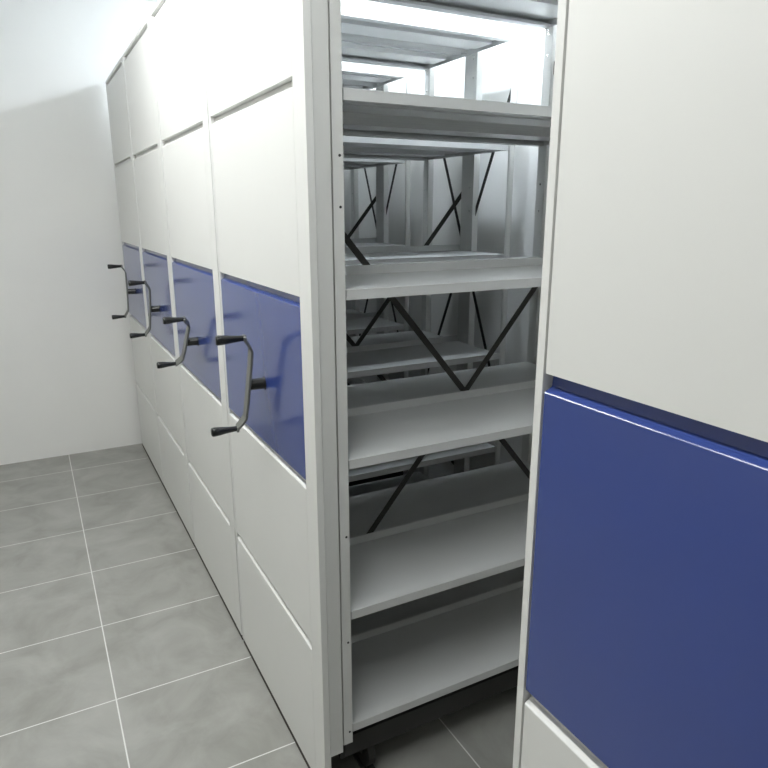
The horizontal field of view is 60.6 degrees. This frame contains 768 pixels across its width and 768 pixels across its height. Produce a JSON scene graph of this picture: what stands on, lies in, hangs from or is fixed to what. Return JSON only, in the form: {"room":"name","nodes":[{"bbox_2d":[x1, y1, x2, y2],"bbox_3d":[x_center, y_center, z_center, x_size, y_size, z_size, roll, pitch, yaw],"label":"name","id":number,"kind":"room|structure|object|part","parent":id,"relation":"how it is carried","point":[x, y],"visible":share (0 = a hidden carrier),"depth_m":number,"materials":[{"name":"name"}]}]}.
{"room":"archive storage room","nodes":[
{"label":"archive storage room","id":0,"kind":"room"},
{"bbox_2d":[0,0,156,464],"bbox_3d":[-2.290,-0.871,3.963,3.900,2.800,0.100,-8,17,-27],"label":"wall","id":1,"kind":"structure","parent":0,"point":[68,381],"depth_m":4.05,"materials":[{"name":"white paint"}]},
{"bbox_2d":[0,443,516,767],"bbox_3d":[-0.792,1.238,1.619,4.100,0.080,6.460,-8,17,-27],"label":"floor","id":2,"kind":"structure","parent":0,"point":[120,648],"depth_m":2.41,"materials":[{"name":"grey tile"}]},
{"bbox_2d":[105,55,163,485],"bbox_3d":[-1.018,-0.666,4.127,1.326,2.313,0.791,-8,17,-27],"label":"shelving unit","id":3,"kind":"object","parent":2,"relation":"on","point":[116,91],"visible":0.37,"depth_m":3.83,"materials":[{"name":"metal"}]},
{"bbox_3d":[-1.486,-1.491,3.683,0.017,0.457,0.702,-8,17,-27],"label":"infill panel","id":4,"kind":"part","parent":3,"relation":"part of","materials":[{"name":"white metal"}]},
{"bbox_3d":[-1.520,-0.542,3.863,0.029,0.318,0.085,-8,17,-27],"label":"crank handle","id":5,"kind":"part","parent":3,"relation":"part of","materials":[{"name":"grey metal"}]},
{"bbox_3d":[-1.485,-1.045,3.802,0.017,0.461,0.702,-8,17,-27],"label":"infill panel","id":6,"kind":"part","parent":3,"relation":"part of","materials":[{"name":"white metal"}]},
{"bbox_3d":[-1.484,-0.602,3.919,0.017,0.448,0.702,-8,17,-27],"label":"infill panel","id":7,"kind":"part","parent":3,"relation":"part of","materials":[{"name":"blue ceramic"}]},
{"bbox_3d":[-1.484,-0.162,4.036,0.017,0.457,0.702,-8,17,-27],"label":"infill panel","id":8,"kind":"part","parent":3,"relation":"part of","materials":[{"name":"white metal"}]},
{"bbox_3d":[-1.483,0.273,4.151,0.017,0.438,0.702,-8,17,-27],"label":"infill panel","id":9,"kind":"part","parent":3,"relation":"part of","materials":[{"name":"white metal"}]},
{"bbox_2d":[123,13,410,546],"bbox_3d":[-0.640,-0.485,3.441,1.326,2.313,0.791,-8,17,-27],"label":"shelving unit","id":10,"kind":"object","parent":2,"relation":"on","point":[139,66],"visible":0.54,"depth_m":3.23,"materials":[{"name":"metal"}]},
{"bbox_3d":[-1.107,-1.310,2.998,0.017,0.457,0.702,-8,17,-27],"label":"infill panel","id":11,"kind":"part","parent":10,"relation":"part of","materials":[{"name":"white metal"}]},
{"bbox_3d":[-1.142,-0.361,3.177,0.029,0.303,0.142,-8,22,-27],"label":"crank handle","id":12,"kind":"part","parent":10,"relation":"part of","materials":[{"name":"grey metal"}]},
{"bbox_3d":[-1.107,-0.864,3.116,0.017,0.461,0.702,-8,17,-27],"label":"infill panel","id":13,"kind":"part","parent":10,"relation":"part of","materials":[{"name":"white metal"}]},
{"bbox_3d":[-1.106,-0.421,3.233,0.017,0.448,0.702,-8,17,-27],"label":"infill panel","id":14,"kind":"part","parent":10,"relation":"part of","materials":[{"name":"metal"}]},
{"bbox_3d":[-1.093,-0.432,3.206,0.018,2.295,0.790,-8,17,-27],"label":"panel frame","id":15,"kind":"part","parent":10,"relation":"part of","materials":[{"name":"white metal"}]},
{"bbox_3d":[-1.106,0.019,3.350,0.017,0.457,0.702,-8,17,-27],"label":"infill panel","id":16,"kind":"part","parent":10,"relation":"part of","materials":[{"name":"white metal"}]},
{"bbox_3d":[-1.105,0.455,3.466,0.017,0.438,0.702,-8,17,-27],"label":"infill panel","id":17,"kind":"part","parent":10,"relation":"part of","materials":[{"name":"white metal"}]},
{"bbox_3d":[-0.169,-0.631,3.914,0.029,2.012,0.042,-8,17,-27],"label":"upright post","id":18,"kind":"part","parent":10,"relation":"part of","materials":[{"name":"grey metal"}]},
{"bbox_3d":[-0.009,-0.554,3.623,0.029,2.012,0.087,-8,17,-27],"label":"upright post","id":19,"kind":"part","parent":10,"relation":"part of","materials":[{"name":"grey metal"}]},
{"bbox_3d":[0.118,-0.496,3.401,0.021,2.012,0.012,-8,17,-27],"label":"upright post","id":20,"kind":"part","parent":10,"relation":"part of","materials":[{"name":"grey metal"}]},
{"bbox_2d":[150,0,519,639],"bbox_3d":[-0.262,-0.304,2.756,1.326,2.313,0.791,-8,17,-27],"label":"shelving unit","id":21,"kind":"object","parent":2,"relation":"on","point":[367,37],"visible":0.6,"depth_m":2.57,"materials":[{"name":"metal"}]},
{"bbox_3d":[-0.729,-1.129,2.312,0.017,0.457,0.702,-8,17,-27],"label":"infill panel","id":22,"kind":"part","parent":21,"relation":"part of","materials":[{"name":"white metal"}]},
{"bbox_3d":[-0.764,-0.159,2.497,0.029,0.303,0.142,-8,41,-27],"label":"crank handle","id":23,"kind":"part","parent":21,"relation":"part of","materials":[{"name":"grey metal"}]},
{"bbox_3d":[-0.729,-0.682,2.431,0.017,0.461,0.702,-8,17,-27],"label":"infill panel","id":24,"kind":"part","parent":21,"relation":"part of","materials":[{"name":"white metal"}]},
{"bbox_3d":[-0.715,-0.251,2.521,0.018,2.295,0.790,-8,17,-27],"label":"panel frame","id":25,"kind":"part","parent":21,"relation":"part of","materials":[{"name":"white metal"}]},
{"bbox_3d":[-0.728,-0.240,2.548,0.017,0.448,0.702,-8,17,-27],"label":"infill panel","id":26,"kind":"part","parent":21,"relation":"part of","materials":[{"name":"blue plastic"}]},
{"bbox_3d":[-0.728,0.200,2.665,0.017,0.457,0.702,-8,17,-27],"label":"infill panel","id":27,"kind":"part","parent":21,"relation":"part of","materials":[{"name":"white metal"}]},
{"bbox_3d":[-0.727,0.636,2.780,0.017,0.438,0.702,-8,17,-27],"label":"infill panel","id":28,"kind":"part","parent":21,"relation":"part of","materials":[{"name":"white metal"}]},
{"bbox_3d":[0.209,-0.450,3.228,0.029,2.012,0.042,-8,17,-27],"label":"upright post","id":29,"kind":"part","parent":21,"relation":"part of","materials":[{"name":"grey metal"}]},
{"bbox_3d":[0.369,-0.373,2.938,0.029,2.012,0.087,-8,17,-27],"label":"upright post","id":30,"kind":"part","parent":21,"relation":"part of","materials":[{"name":"grey metal"}]},
{"bbox_3d":[0.496,-0.315,2.716,0.021,2.012,0.012,-8,17,-27],"label":"upright post","id":31,"kind":"part","parent":21,"relation":"part of","materials":[{"name":"grey metal"}]},
{"bbox_2d":[352,753,374,767],"bbox_3d":[-0.219,1.030,2.220,0.036,0.012,5.640,-8,17,-27],"label":"rail","id":32,"kind":"object","parent":2,"relation":"on","point":[355,755],"visible":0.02,"depth_m":1.92,"materials":[{"name":"metal"}]},
{"bbox_2d":[201,0,557,767],"bbox_3d":[0.116,-0.123,2.070,1.326,2.313,0.791,-8,17,-27],"label":"shelving unit","id":33,"kind":"object","parent":2,"relation":"on","point":[371,619],"visible":0.8,"depth_m":1.84,"materials":[{"name":"white metal"}]},
{"bbox_3d":[-0.382,0.003,1.798,0.029,0.303,0.142,-8,17,-27],"label":"crank handle","id":34,"kind":"part","parent":33,"relation":"part of","materials":[{"name":"grey metal"}]},
{"bbox_3d":[-0.351,-0.948,1.627,0.017,0.457,0.702,-8,17,-27],"label":"infill panel","id":35,"kind":"part","parent":33,"relation":"part of","materials":[{"name":"white metal"}]},
{"bbox_3d":[-0.351,-0.501,1.745,0.017,0.461,0.702,-8,17,-27],"label":"infill panel","id":36,"kind":"part","parent":33,"relation":"part of","materials":[{"name":"white metal"}]},
{"bbox_3d":[-0.350,-0.059,1.863,0.017,0.448,0.702,-8,17,-27],"label":"infill panel","id":37,"kind":"part","parent":33,"relation":"part of","materials":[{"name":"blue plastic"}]},
{"bbox_3d":[-0.337,-0.069,1.835,0.018,2.295,0.790,-8,17,-27],"label":"panel frame","id":38,"kind":"part","parent":33,"relation":"part of","materials":[{"name":"white metal"}]},
{"bbox_3d":[-0.350,0.381,1.979,0.017,0.457,0.702,-8,17,-27],"label":"infill panel","id":39,"kind":"part","parent":33,"relation":"part of","materials":[{"name":"white metal"}]},
{"bbox_3d":[-0.349,0.817,2.095,0.017,0.438,0.702,-8,17,-27],"label":"infill panel","id":40,"kind":"part","parent":33,"relation":"part of","materials":[{"name":"white metal"}]},
{"bbox_3d":[-0.106,-0.002,1.538,0.027,2.012,0.036,-8,17,-27],"label":"upright post","id":41,"kind":"part","parent":33,"relation":"part of","materials":[{"name":"grey metal"}]},
{"bbox_3d":[0.587,-0.269,2.543,0.029,2.012,0.042,-8,17,-27],"label":"upright post","id":42,"kind":"part","parent":33,"relation":"part of","materials":[{"name":"grey metal"}]},
{"bbox_2d":[513,0,767,767],"bbox_3d":[0.835,0.221,0.767,1.326,2.313,0.791,-8,17,-27],"label":"shelving unit","id":43,"kind":"object","parent":2,"relation":"on","point":[644,634],"visible":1,"depth_m":0.66,"materials":[{"name":"metal"}]},
{"bbox_3d":[0.382,0.275,0.532,0.018,2.295,0.790,-8,17,-27],"label":"panel frame","id":44,"kind":"part","parent":43,"relation":"part of","materials":[{"name":"white metal"}]},
{"bbox_3d":[0.369,0.726,0.676,0.017,0.457,0.702,-8,17,-27],"label":"infill panel","id":45,"kind":"part","parent":43,"relation":"part of","materials":[{"name":"white metal"}]},
{"bbox_3d":[0.368,0.285,0.559,0.017,0.448,0.702,-8,17,-27],"label":"infill panel","id":46,"kind":"part","parent":43,"relation":"part of","materials":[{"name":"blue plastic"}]},
{"bbox_3d":[0.368,-0.157,0.442,0.017,0.461,0.702,-8,17,-27],"label":"infill panel","id":47,"kind":"part","parent":43,"relation":"part of","materials":[{"name":"white metal"}]},
{"bbox_2d":[341,0,544,478],"bbox_3d":[0.971,-0.397,2.159,0.100,2.800,6.460,-8,17,-27],"label":"wall","id":48,"kind":"structure","parent":0,"point":[497,60],"depth_m":3.04,"materials":[{"name":"white paint"}]}
]}

